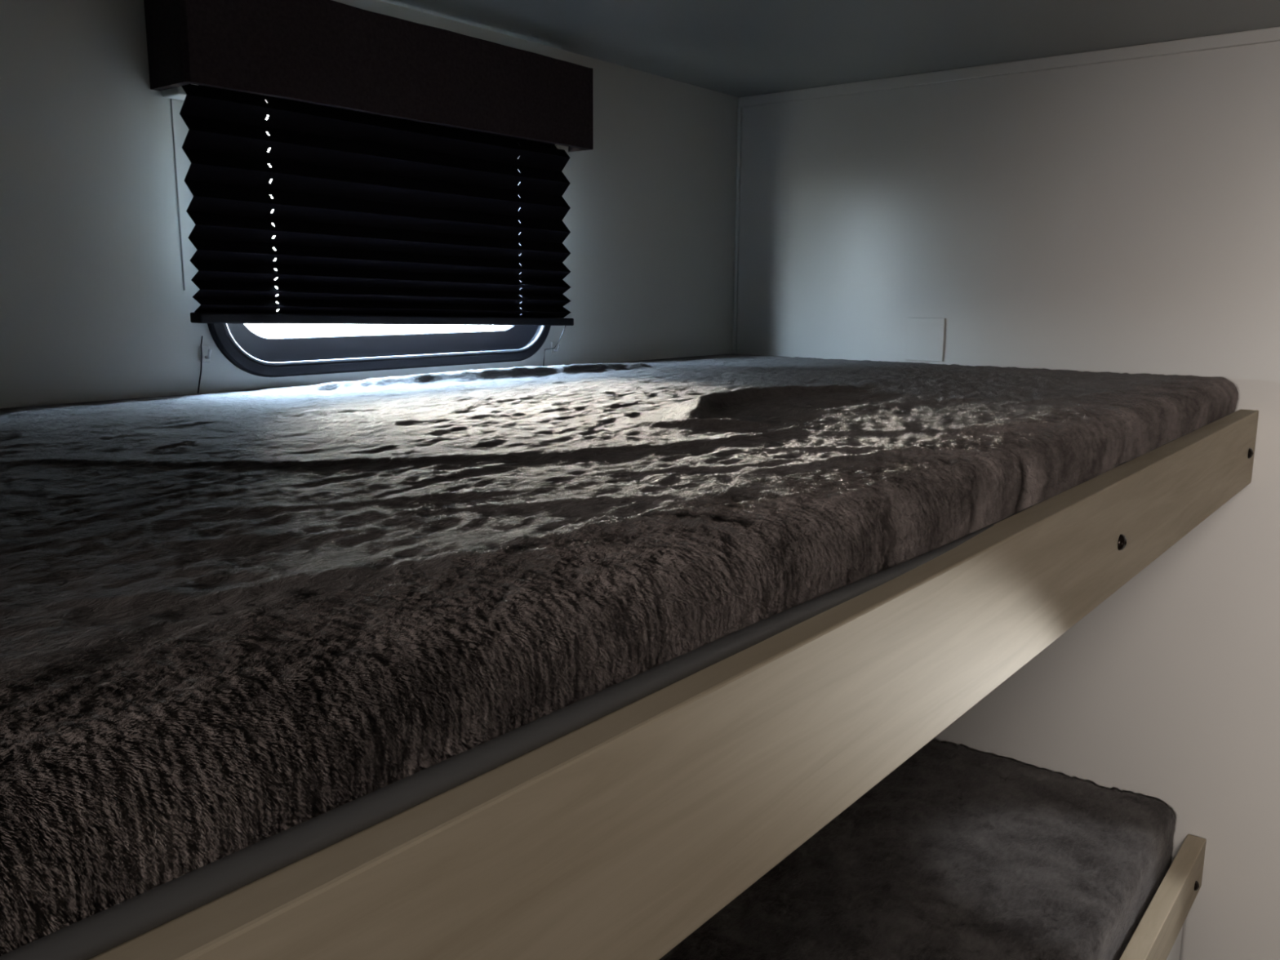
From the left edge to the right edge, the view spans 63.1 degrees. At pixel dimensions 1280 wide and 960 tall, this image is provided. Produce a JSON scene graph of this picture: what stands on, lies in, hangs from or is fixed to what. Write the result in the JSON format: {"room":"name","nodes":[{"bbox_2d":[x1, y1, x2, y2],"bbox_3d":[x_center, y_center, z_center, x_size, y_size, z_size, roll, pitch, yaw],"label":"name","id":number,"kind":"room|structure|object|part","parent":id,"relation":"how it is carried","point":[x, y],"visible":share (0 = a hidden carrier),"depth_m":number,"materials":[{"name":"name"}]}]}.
{"room":"camper bunk room","nodes":[
{"label":"camper bunk room","id":0,"kind":"room"},
{"bbox_2d":[0,0,738,408],"bbox_3d":[-0.866,0.437,0.612,0.035,1.715,3.250,8,13,38],"label":"wall","id":1,"kind":"structure","parent":0,"point":[95,305],"depth_m":0.99,"materials":[{"name":"paint"}]},
{"bbox_2d":[170,98,185,290],"bbox_3d":[-0.441,-0.302,0.990,0.001,0.240,0.001,8,13,38],"label":"trim","id":2,"kind":"structure","parent":1,"relation":"attached to","point":[171,99],"depth_m":0.99,"materials":[{"name":"grey"}]},
{"bbox_2d":[199,346,211,362],"bbox_3d":[-0.428,-0.124,1.031,0.012,0.016,0.010,8,13,38],"label":"clip","id":3,"kind":"object","parent":1,"relation":"attached to","point":[206,352],"visible":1,"depth_m":1.03,"materials":[{"name":"paint"}]},
{"bbox_2d":[143,0,593,154],"bbox_3d":[-0.255,-0.441,1.149,0.066,0.105,0.553,8,13,38],"label":"window valance","id":4,"kind":"object","parent":1,"relation":"attached to","point":[331,53],"visible":0.95,"depth_m":1.07,"materials":[{"name":"fabric"}]},
{"bbox_2d":[207,99,551,377],"bbox_3d":[-0.289,-0.294,1.215,0.053,0.324,0.495,8,13,38],"label":"window","id":5,"kind":"structure","parent":1,"relation":"in","point":[253,353],"depth_m":1.19,"materials":[{"name":"black plastic"}]},
{"bbox_2d":[179,84,573,393],"bbox_3d":[-0.265,-0.289,1.179,0.043,0.374,0.527,8,13,38],"label":"blind","id":6,"kind":"object","parent":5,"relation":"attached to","point":[380,220],"visible":0.86,"depth_m":1.13,"materials":[{"name":"black fabric"}]},
{"bbox_3d":[-0.428,-0.112,1.014,0.007,0.058,0.034,-5,11,-25],"label":"cord","id":7,"kind":"part","parent":6,"relation":"part of","materials":[{"name":"black fabric"}]},
{"bbox_3d":[-0.114,-0.174,1.404,0.031,0.069,0.022,8,13,38],"label":"cord","id":8,"kind":"part","parent":6,"relation":"part of","materials":[{"name":"grey plastic"}]},
{"bbox_2d":[551,342,559,354],"bbox_3d":[-0.115,-0.180,1.422,0.012,0.016,0.010,8,13,38],"label":"clip","id":9,"kind":"object","parent":1,"relation":"attached to","point":[553,344],"visible":1,"depth_m":1.42,"materials":[{"name":"paint"}]},
{"bbox_3d":[-0.118,-0.180,1.424,0.003,0.016,0.010,8,13,38],"label":"plate","id":10,"kind":"part","parent":9,"relation":"part of","materials":[{"name":"paint"}]},
{"bbox_2d":[88,408,1258,959],"bbox_3d":[-0.128,0.043,0.808,0.788,0.092,1.917,8,13,38],"label":"bunk bed","id":11,"kind":"object","parent":1,"relation":"attached to","point":[619,836],"visible":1,"depth_m":0.38,"materials":[{"name":"brown wood"}]},
{"bbox_2d":[0,353,1238,959],"bbox_3d":[-0.129,0.008,0.810,0.767,0.131,1.888,8,13,38],"label":"mattress","id":12,"kind":"object","parent":11,"relation":"on","point":[244,634],"visible":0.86,"depth_m":0.41,"materials":[{"name":"grey"}]},
{"bbox_2d":[379,0,1279,97],"bbox_3d":[0.026,-0.293,-0.234,2.300,0.030,3.310,8,13,38],"label":"ceiling","id":13,"kind":"structure","parent":0,"point":[738,48],"depth_m":1.26,"materials":[{"name":"white paint"}]},
{"bbox_2d":[736,40,1279,959],"bbox_3d":[1.029,0.343,1.194,2.270,1.715,0.030,8,13,38],"label":"wall","id":14,"kind":"structure","parent":0,"point":[1120,216],"depth_m":1.42,"materials":[{"name":"paint"}]},
{"bbox_2d":[733,107,742,354],"bbox_3d":[0.159,0.228,1.852,0.006,1.699,0.006,8,13,38],"label":"trim","id":15,"kind":"structure","parent":14,"relation":"attached to","point":[740,109],"depth_m":1.73,"materials":[{"name":"paint"}]},
{"bbox_2d":[905,317,945,361],"bbox_3d":[0.427,-0.211,1.561,0.059,0.064,0.004,8,13,38],"label":"wall plate","id":16,"kind":"object","parent":14,"relation":"attached to","point":[925,337],"visible":1,"depth_m":1.56,"materials":[{"name":"plastic"}]},
{"bbox_2d":[738,26,1279,107],"bbox_3d":[1.037,-0.489,1.020,2.235,0.016,0.004,8,13,38],"label":"trim","id":17,"kind":"structure","parent":14,"relation":"attached to","point":[1268,34],"depth_m":1.41,"materials":[{"name":"laminate"}]},
{"bbox_3d":[0.016,1.424,0.074,2.300,0.030,3.310,8,13,38],"label":"floor","id":18,"kind":"structure","parent":0,"visible":0},
{"bbox_2d":[1119,834,1206,959],"bbox_3d":[-0.135,0.904,0.965,0.782,0.678,1.917,8,13,38],"label":"bunk bed","id":19,"kind":"object","parent":18,"relation":"on","point":[1157,935],"visible":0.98,"depth_m":1.28,"materials":[{"name":"brown wood"}]},
{"bbox_2d":[659,738,1175,959],"bbox_3d":[-0.142,0.571,0.921,0.739,0.097,1.890,8,13,38],"label":"mattress","id":20,"kind":"object","parent":19,"relation":"on","point":[959,852],"visible":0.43,"depth_m":1.24,"materials":[{"name":"grey fabric"}]},
{"bbox_3d":[0.135,0.987,0.715,0.014,0.607,1.844,8,13,38],"label":"panel","id":21,"kind":"part","parent":19,"relation":"part of","materials":[{"name":"white wood"}]}
]}

